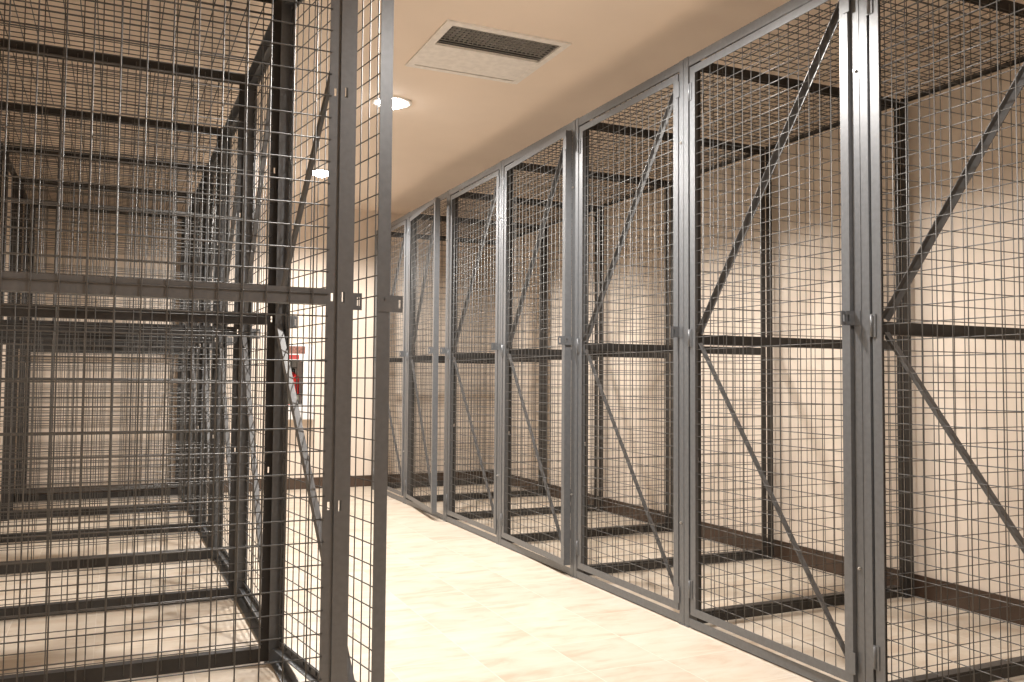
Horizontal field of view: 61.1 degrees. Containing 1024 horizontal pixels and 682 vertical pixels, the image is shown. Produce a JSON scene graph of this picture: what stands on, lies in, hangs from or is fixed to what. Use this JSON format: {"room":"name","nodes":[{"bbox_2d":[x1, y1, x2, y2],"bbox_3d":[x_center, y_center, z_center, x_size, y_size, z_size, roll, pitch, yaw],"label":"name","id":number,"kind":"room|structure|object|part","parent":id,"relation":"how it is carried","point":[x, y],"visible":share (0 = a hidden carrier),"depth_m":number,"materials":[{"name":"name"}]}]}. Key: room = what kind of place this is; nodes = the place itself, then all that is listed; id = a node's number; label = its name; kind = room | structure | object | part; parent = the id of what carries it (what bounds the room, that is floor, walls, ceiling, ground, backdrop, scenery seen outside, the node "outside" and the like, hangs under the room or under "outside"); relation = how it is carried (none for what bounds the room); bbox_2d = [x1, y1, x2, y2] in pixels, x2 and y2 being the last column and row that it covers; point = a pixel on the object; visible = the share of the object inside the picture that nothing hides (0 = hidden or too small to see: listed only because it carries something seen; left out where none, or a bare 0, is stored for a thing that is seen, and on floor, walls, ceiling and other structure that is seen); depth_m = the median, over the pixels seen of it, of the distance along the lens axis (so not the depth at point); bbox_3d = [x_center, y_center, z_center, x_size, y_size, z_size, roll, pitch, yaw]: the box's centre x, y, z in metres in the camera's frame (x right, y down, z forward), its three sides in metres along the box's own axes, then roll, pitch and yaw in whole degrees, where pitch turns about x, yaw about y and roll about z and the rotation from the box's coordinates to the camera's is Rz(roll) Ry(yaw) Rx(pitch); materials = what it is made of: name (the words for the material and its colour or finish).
{"room":"storage locker room","nodes":[
{"label":"storage locker room","id":0,"kind":"room"},
{"bbox_2d":[0,138,18,500],"bbox_3d":[-1.741,-0.256,2.020,0.100,2.600,10.500,2,-3,-25],"label":"wall","id":1,"kind":"structure","parent":0,"point":[9,189],"depth_m":6.03,"materials":[{"name":"beige paint"}]},
{"bbox_2d":[14,185,495,487],"bbox_3d":[-2.021,-0.008,7.605,4.045,2.600,0.100,2,-3,-25],"label":"wall","id":2,"kind":"structure","parent":0,"point":[363,213],"depth_m":7.64,"materials":[{"name":"beige paint"}]},
{"bbox_2d":[13,470,493,501],"bbox_3d":[-2.008,1.240,7.499,4.045,0.098,0.010,2,-3,-25],"label":"baseboard","id":3,"kind":"structure","parent":2,"relation":"attached to","point":[359,482],"depth_m":7.63,"materials":[{"name":"brown plastic"}]},
{"bbox_2d":[288,345,314,419],"bbox_3d":[-1.873,0.354,7.506,0.312,0.642,0.174,2,-3,-25],"label":"poster","id":4,"kind":"object","parent":2,"relation":"attached to","point":[294,347],"visible":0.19,"depth_m":7.47,"materials":[{"name":"white paper"}]},
{"bbox_2d":[0,484,1023,681],"bbox_3d":[0.133,1.146,2.821,4.245,0.100,10.500,2,-3,-25],"label":"floor","id":5,"kind":"structure","parent":0,"point":[462,605],"depth_m":3.56,"materials":[{"name":"beige concrete"}]},
{"bbox_2d":[1,177,197,520],"bbox_3d":[-3.034,0.069,6.533,1.250,2.335,0.976,2,-3,-25],"label":"locker","id":6,"kind":"object","parent":5,"relation":"on","point":[177,491],"visible":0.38,"depth_m":6.29,"materials":[{"name":"metal"}]},
{"bbox_3d":[-3.387,0.041,5.859,0.047,2.325,0.044,2,-3,-25],"label":"post","id":7,"kind":"part","parent":6,"relation":"part of","materials":[{"name":"grey metal"}]},
{"bbox_3d":[-3.767,0.075,6.690,0.047,2.325,0.044,2,-3,-25],"label":"post","id":8,"kind":"part","parent":6,"relation":"part of","materials":[{"name":"grey metal"}]},
{"bbox_3d":[-2.716,0.105,7.180,0.053,2.325,0.062,2,-3,-25],"label":"post","id":9,"kind":"part","parent":6,"relation":"part of","materials":[{"name":"grey metal"}]},
{"bbox_3d":[-2.514,0.087,6.761,0.038,2.223,0.847,2,-3,-25],"label":"door","id":10,"kind":"part","parent":6,"relation":"part of","materials":[{"name":"grey metal"}]},
{"bbox_3d":[-2.336,0.071,6.349,0.053,2.325,0.062,2,-3,-25],"label":"post","id":11,"kind":"part","parent":6,"relation":"part of","materials":[{"name":"grey metal"}]},
{"bbox_2d":[0,143,213,542],"bbox_3d":[-2.636,0.033,5.675,1.259,2.335,0.914,2,-3,-25],"label":"locker","id":12,"kind":"object","parent":5,"relation":"on","point":[199,209],"visible":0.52,"depth_m":5.32,"materials":[{"name":"metal"}]},
{"bbox_3d":[-3.006,0.006,5.028,0.047,2.325,0.044,2,-3,-25],"label":"post","id":13,"kind":"part","parent":12,"relation":"part of","materials":[{"name":"grey metal"}]},
{"bbox_3d":[-3.189,-1.129,5.491,0.036,0.010,0.870,2,-3,-25],"label":"rail","id":14,"kind":"part","parent":12,"relation":"part of","materials":[{"name":"grey metal"}]},
{"bbox_3d":[-2.129,0.053,5.932,0.038,2.223,0.847,2,-3,-26],"label":"door","id":15,"kind":"part","parent":12,"relation":"part of","materials":[{"name":"grey metal"}]},
{"bbox_3d":[-1.955,0.036,5.519,0.053,2.325,0.062,2,-3,-25],"label":"post","id":16,"kind":"part","parent":12,"relation":"part of","materials":[{"name":"grey metal"}]},
{"bbox_2d":[0,101,232,574],"bbox_3d":[-2.260,-0.001,4.843,1.250,2.335,0.913,2,-3,-25],"label":"locker","id":17,"kind":"object","parent":5,"relation":"on","point":[171,557],"visible":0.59,"depth_m":4.53,"materials":[{"name":"metal"}]},
{"bbox_3d":[-1.768,1.159,5.053,0.036,0.033,0.850,2,-3,-25],"label":"rail","id":18,"kind":"part","parent":17,"relation":"part of","materials":[{"name":"grey metal"}]},
{"bbox_3d":[-1.752,0.018,5.099,0.038,2.223,0.847,2,-3,-25],"label":"door","id":19,"kind":"part","parent":17,"relation":"part of","materials":[{"name":"grey metal"}]},
{"bbox_3d":[-1.750,-1.119,5.155,0.036,0.038,0.850,2,-3,-25],"label":"rail","id":20,"kind":"part","parent":17,"relation":"part of","materials":[{"name":"grey metal"}]},
{"bbox_3d":[-1.574,0.002,4.688,0.053,2.325,0.062,2,-3,-25],"label":"post","id":21,"kind":"part","parent":17,"relation":"part of","materials":[{"name":"grey metal"}]},
{"bbox_2d":[0,39,259,620],"bbox_3d":[-1.873,-0.035,4.014,1.262,2.335,0.914,2,-3,-25],"label":"locker","id":22,"kind":"object","parent":5,"relation":"on","point":[237,112],"visible":0.54,"depth_m":3.72,"materials":[{"name":"metal"}]},
{"bbox_3d":[-1.387,1.125,4.222,0.036,0.033,0.850,2,-3,-25],"label":"rail","id":23,"kind":"part","parent":22,"relation":"part of","materials":[{"name":"grey metal"}]},
{"bbox_3d":[-1.369,-1.153,4.324,0.036,0.038,0.850,2,-3,-25],"label":"rail","id":24,"kind":"part","parent":22,"relation":"part of","materials":[{"name":"grey metal"}]},
{"bbox_3d":[-1.366,-0.016,4.271,0.038,2.223,0.847,2,-3,-26],"label":"door","id":25,"kind":"part","parent":22,"relation":"part of","materials":[{"name":"grey metal"}]},
{"bbox_3d":[-1.194,-0.032,3.857,0.053,2.325,0.062,2,-3,-25],"label":"post","id":26,"kind":"part","parent":22,"relation":"part of","materials":[{"name":"grey metal"}]},
{"bbox_2d":[0,0,296,681],"bbox_3d":[-1.497,-0.070,3.182,1.253,2.335,0.913,2,-3,-25],"label":"locker","id":27,"kind":"object","parent":5,"relation":"on","point":[249,605],"visible":0.75,"depth_m":2.90,"materials":[{"name":"metal"}]},
{"bbox_3d":[-1.007,1.091,3.391,0.036,0.033,0.850,2,-3,-25],"label":"rail","id":28,"kind":"part","parent":27,"relation":"part of","materials":[{"name":"grey metal"}]},
{"bbox_3d":[-0.990,-0.050,3.439,0.038,2.223,0.847,2,-3,-25],"label":"door","id":29,"kind":"part","parent":27,"relation":"part of","materials":[{"name":"grey metal"}]},
{"bbox_3d":[-0.989,-1.187,3.494,0.036,0.038,0.850,2,-3,-25],"label":"rail","id":30,"kind":"part","parent":27,"relation":"part of","materials":[{"name":"grey metal"}]},
{"bbox_3d":[-0.813,-0.066,3.026,0.053,2.325,0.062,2,-3,-25],"label":"post","id":31,"kind":"part","parent":27,"relation":"part of","materials":[{"name":"grey metal"}]},
{"bbox_2d":[0,0,402,681],"bbox_3d":[-1.067,-0.102,2.374,1.361,2.335,0.914,2,-3,-25],"label":"locker","id":32,"kind":"object","parent":5,"relation":"on","point":[332,530],"visible":1,"depth_m":2.16,"materials":[{"name":"metal"}]},
{"bbox_3d":[-0.626,1.056,2.561,0.036,0.033,0.850,2,-3,-25],"label":"rail","id":33,"kind":"part","parent":32,"relation":"part of","materials":[{"name":"grey metal"}]},
{"bbox_3d":[-0.564,-0.083,2.631,0.038,2.223,0.847,2,-3,-33],"label":"door","id":34,"kind":"part","parent":32,"relation":"part of","materials":[{"name":"grey metal"}]},
{"bbox_3d":[-0.433,-0.101,2.196,0.053,2.325,0.062,2,-3,-25],"label":"post","id":35,"kind":"part","parent":32,"relation":"part of","materials":[{"name":"grey metal"}]},
{"bbox_2d":[372,213,548,503],"bbox_3d":[-0.481,0.153,7.475,1.278,2.291,0.976,2,-3,-25],"label":"locker","id":36,"kind":"object","parent":5,"relation":"on","point":[401,222],"visible":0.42,"depth_m":7.13,"materials":[{"name":"metal"}]},
{"bbox_3d":[-1.191,0.160,7.653,0.053,2.281,0.062,2,-3,-25],"label":"post","id":37,"kind":"part","parent":36,"relation":"part of","materials":[{"name":"grey metal"}]},
{"bbox_3d":[-1.014,1.261,7.184,0.036,0.033,0.850,2,-3,-25],"label":"rail","id":38,"kind":"part","parent":36,"relation":"part of","materials":[{"name":"grey metal"}]},
{"bbox_3d":[-1.006,0.142,7.226,0.038,2.179,0.847,2,-3,-24],"label":"door","id":39,"kind":"part","parent":36,"relation":"part of","materials":[{"name":"grey metal"}]},
{"bbox_3d":[-0.996,-0.973,7.284,0.036,0.038,0.850,2,-3,-25],"label":"rail","id":40,"kind":"part","parent":36,"relation":"part of","materials":[{"name":"grey metal"}]},
{"bbox_3d":[-0.810,0.126,6.822,0.053,2.281,0.062,2,-3,-25],"label":"post","id":41,"kind":"part","parent":36,"relation":"part of","materials":[{"name":"grey metal"}]},
{"bbox_3d":[-0.652,0.174,7.894,1.152,2.271,0.036,2,-3,-25],"label":"panel","id":42,"kind":"part","parent":36,"relation":"part of","materials":[{"name":"grey metal"}]},
{"bbox_3d":[0.096,-0.957,7.772,0.036,0.010,0.870,2,-3,-25],"label":"rail","id":43,"kind":"part","parent":36,"relation":"part of","materials":[{"name":"grey metal"}]},
{"bbox_3d":[0.273,0.156,7.308,0.047,2.281,0.044,2,-3,-25],"label":"post","id":44,"kind":"part","parent":36,"relation":"part of","materials":[{"name":"grey metal"}]},
{"bbox_2d":[405,189,603,521],"bbox_3d":[-0.121,0.117,6.601,1.353,2.291,0.914,2,-3,-25],"label":"locker","id":45,"kind":"object","parent":5,"relation":"on","point":[435,227],"visible":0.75,"depth_m":6.20,"materials":[{"name":"metal"}]},
{"bbox_3d":[-0.660,0.106,6.380,0.038,2.179,0.847,1,-3,-19],"label":"door","id":46,"kind":"part","parent":45,"relation":"part of","materials":[{"name":"grey metal"}]},
{"bbox_3d":[-0.633,1.226,6.353,0.036,0.033,0.850,2,-3,-25],"label":"rail","id":47,"kind":"part","parent":45,"relation":"part of","materials":[{"name":"grey metal"}]},
{"bbox_3d":[-0.615,-1.008,6.453,0.036,0.038,0.850,2,-3,-25],"label":"rail","id":48,"kind":"part","parent":45,"relation":"part of","materials":[{"name":"grey metal"}]},
{"bbox_3d":[-0.430,0.092,5.992,0.053,2.281,0.062,2,-3,-25],"label":"post","id":49,"kind":"part","parent":45,"relation":"part of","materials":[{"name":"grey metal"}]},
{"bbox_3d":[0.653,0.122,6.477,0.047,2.281,0.044,2,-3,-25],"label":"post","id":50,"kind":"part","parent":45,"relation":"part of","materials":[{"name":"grey metal"}]},
{"bbox_2d":[446,159,672,544],"bbox_3d":[0.295,0.083,5.786,1.275,2.291,0.913,2,-3,-25],"label":"locker","id":51,"kind":"object","parent":5,"relation":"on","point":[498,196],"visible":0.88,"depth_m":5.44,"materials":[{"name":"metal"}]},
{"bbox_3d":[-0.252,1.192,5.522,0.036,0.033,0.850,2,-3,-25],"label":"rail","id":52,"kind":"part","parent":51,"relation":"part of","materials":[{"name":"grey metal"}]},
{"bbox_3d":[-0.244,0.073,5.565,0.038,2.179,0.847,2,-3,-24],"label":"door","id":53,"kind":"part","parent":51,"relation":"part of","materials":[{"name":"grey metal"}]},
{"bbox_3d":[-0.235,-1.042,5.622,0.036,0.038,0.850,2,-3,-25],"label":"rail","id":54,"kind":"part","parent":51,"relation":"part of","materials":[{"name":"grey metal"}]},
{"bbox_3d":[-0.049,0.058,5.161,0.053,2.281,0.062,2,-3,-25],"label":"post","id":55,"kind":"part","parent":51,"relation":"part of","materials":[{"name":"grey metal"}]},
{"bbox_3d":[0.857,-1.025,6.111,0.036,0.010,0.870,2,-3,-25],"label":"rail","id":56,"kind":"part","parent":51,"relation":"part of","materials":[{"name":"grey metal"}]},
{"bbox_3d":[1.034,0.088,5.646,0.047,2.281,0.044,2,-3,-25],"label":"post","id":57,"kind":"part","parent":51,"relation":"part of","materials":[{"name":"grey metal"}]},
{"bbox_2d":[500,118,773,577],"bbox_3d":[0.661,0.049,4.949,1.306,2.291,0.914,2,-3,-25],"label":"locker","id":58,"kind":"object","parent":5,"relation":"on","point":[569,156],"visible":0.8,"depth_m":4.52,"materials":[{"name":"metal"}]},
{"bbox_3d":[0.128,1.158,4.692,0.036,0.033,0.850,2,-3,-25],"label":"rail","id":59,"kind":"part","parent":58,"relation":"part of","materials":[{"name":"grey metal"}]},
{"bbox_3d":[0.123,0.038,4.728,0.038,2.179,0.847,1,-3,-22],"label":"door","id":60,"kind":"part","parent":58,"relation":"part of","materials":[{"name":"grey metal"}]},
{"bbox_3d":[0.146,-1.076,4.792,0.036,0.038,0.850,2,-3,-25],"label":"rail","id":61,"kind":"part","parent":58,"relation":"part of","materials":[{"name":"grey metal"}]},
{"bbox_3d":[0.332,0.023,4.330,0.053,2.281,0.062,2,-3,-25],"label":"post","id":62,"kind":"part","parent":58,"relation":"part of","materials":[{"name":"grey metal"}]},
{"bbox_3d":[0.871,0.037,4.571,1.152,2.271,0.036,2,-3,-25],"label":"panel","id":63,"kind":"part","parent":58,"relation":"part of","materials":[{"name":"grey metal"}]},
{"bbox_3d":[1.238,-1.060,5.280,0.036,0.010,0.870,2,-3,-25],"label":"rail","id":64,"kind":"part","parent":58,"relation":"part of","materials":[{"name":"grey metal"}]},
{"bbox_3d":[1.415,0.053,4.815,0.047,2.281,0.044,2,-3,-25],"label":"post","id":65,"kind":"part","parent":58,"relation":"part of","materials":[{"name":"grey metal"}]},
{"bbox_2d":[576,56,912,627],"bbox_3d":[1.056,0.015,4.125,1.274,2.291,0.913,2,-3,-25],"label":"locker","id":66,"kind":"object","parent":5,"relation":"on","point":[678,102],"visible":0.73,"depth_m":3.73,"materials":[{"name":"metal"}]},
{"bbox_3d":[0.518,0.005,3.904,0.038,2.179,0.847,2,-3,-24],"label":"door","id":67,"kind":"part","parent":66,"relation":"part of","materials":[{"name":"grey metal"}]},
{"bbox_3d":[0.509,1.124,3.861,0.036,0.033,0.850,2,-3,-25],"label":"rail","id":68,"kind":"part","parent":66,"relation":"part of","materials":[{"name":"grey metal"}]},
{"bbox_3d":[0.526,-1.110,3.961,0.036,0.038,0.850,2,-3,-25],"label":"rail","id":69,"kind":"part","parent":66,"relation":"part of","materials":[{"name":"grey metal"}]},
{"bbox_3d":[0.712,-0.011,3.500,0.053,2.281,0.062,2,-3,-25],"label":"post","id":70,"kind":"part","parent":66,"relation":"part of","materials":[{"name":"grey metal"}]},
{"bbox_3d":[1.251,0.003,3.740,1.152,2.271,0.036,2,-3,-25],"label":"panel","id":71,"kind":"part","parent":66,"relation":"part of","materials":[{"name":"grey metal"}]},
{"bbox_3d":[1.618,-1.094,4.450,0.036,0.010,0.870,2,-3,-25],"label":"rail","id":72,"kind":"part","parent":66,"relation":"part of","materials":[{"name":"grey metal"}]},
{"bbox_3d":[1.795,0.019,3.985,0.047,2.281,0.044,2,-3,-25],"label":"post","id":73,"kind":"part","parent":66,"relation":"part of","materials":[{"name":"grey metal"}]},
{"bbox_2d":[688,0,1023,681],"bbox_3d":[1.433,-0.020,3.292,1.283,2.291,0.913,2,-3,-25],"label":"locker","id":74,"kind":"object","parent":5,"relation":"on","point":[854,44],"visible":0.94,"depth_m":2.80,"materials":[{"name":"metal"}]},
{"bbox_3d":[0.907,-1.145,3.130,0.036,0.038,0.850,2,-3,-25],"label":"rail","id":75,"kind":"part","parent":74,"relation":"part of","materials":[{"name":"grey metal"}]},
{"bbox_3d":[0.889,1.089,3.030,0.036,0.033,0.850,2,-3,-25],"label":"rail","id":76,"kind":"part","parent":74,"relation":"part of","materials":[{"name":"grey metal"}]},
{"bbox_3d":[0.895,-0.030,3.071,0.038,2.179,0.847,2,-3,-24],"label":"door","id":77,"kind":"part","parent":74,"relation":"part of","materials":[{"name":"grey metal"}]},
{"bbox_3d":[1.093,-0.045,2.669,0.053,2.281,0.062,2,-3,-25],"label":"post","id":78,"kind":"part","parent":74,"relation":"part of","materials":[{"name":"grey metal"}]},
{"bbox_3d":[1.632,-0.031,2.909,1.152,2.271,0.036,2,-3,-25],"label":"panel","id":79,"kind":"part","parent":74,"relation":"part of","materials":[{"name":"grey metal"}]},
{"bbox_3d":[1.999,-1.128,3.619,0.036,0.010,0.870,2,-3,-25],"label":"rail","id":80,"kind":"part","parent":74,"relation":"part of","materials":[{"name":"grey metal"}]},
{"bbox_2d":[866,0,1023,681],"bbox_3d":[1.817,-0.054,2.463,1.275,2.291,0.913,2,-3,-25],"label":"locker","id":81,"kind":"object","parent":5,"relation":"on","point":[872,6],"visible":1,"depth_m":2.46,"materials":[{"name":"metal"}]},
{"bbox_3d":[1.279,-0.064,2.242,0.038,2.179,0.847,2,-3,-24],"label":"door","id":82,"kind":"part","parent":81,"relation":"part of","materials":[{"name":"grey metal"}]},
{"bbox_2d":[0,0,1023,219],"bbox_3d":[0.153,-1.452,2.937,4.045,0.100,10.300,2,-3,-25],"label":"ceiling","id":83,"kind":"structure","parent":0,"point":[455,128],"depth_m":4.36,"materials":[{"name":"beige paint"}]},
{"bbox_2d":[313,169,327,176],"bbox_3d":[-1.422,-1.264,6.462,0.224,0.085,0.224,2,-3,-25],"label":"recessed light","id":84,"kind":"object","parent":83,"relation":"in","point":[321,171],"visible":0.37,"depth_m":6.41,"materials":[{"name":"white ceramic"}]},
{"bbox_2d":[371,96,411,108],"bbox_3d":[-0.666,-1.332,4.813,0.224,0.085,0.224,2,-3,-25],"label":"recessed light","id":85,"kind":"object","parent":83,"relation":"in","point":[398,102],"visible":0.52,"depth_m":4.78,"materials":[{"name":"white ceramic"}]},
{"bbox_2d":[405,19,571,83],"bbox_3d":[-0.125,-1.378,4.090,0.600,0.068,0.592,2,-3,-25],"label":"ceiling vent","id":86,"kind":"object","parent":83,"relation":"in","point":[457,47],"visible":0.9,"depth_m":4.09,"materials":[{"name":"white metal"}]},
{"bbox_3d":[-0.172,-1.348,4.197,0.530,0.012,0.276,2,-3,-25],"label":"blank panel","id":87,"kind":"part","parent":86,"relation":"part of","materials":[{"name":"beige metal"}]},
{"bbox_2d":[510,16,1023,600],"bbox_3d":[2.028,-0.149,3.742,0.100,2.600,10.500,2,-3,-25],"label":"wall","id":88,"kind":"structure","parent":0,"point":[917,435],"depth_m":4.48,"materials":[{"name":"beige paint"}]},
{"bbox_2d":[512,475,1023,625],"bbox_3d":[1.968,1.099,3.663,0.010,0.098,10.280,2,-3,-25],"label":"baseboard","id":89,"kind":"structure","parent":88,"relation":"attached to","point":[831,568],"depth_m":4.41,"materials":[{"name":"brown plastic"}]}
]}

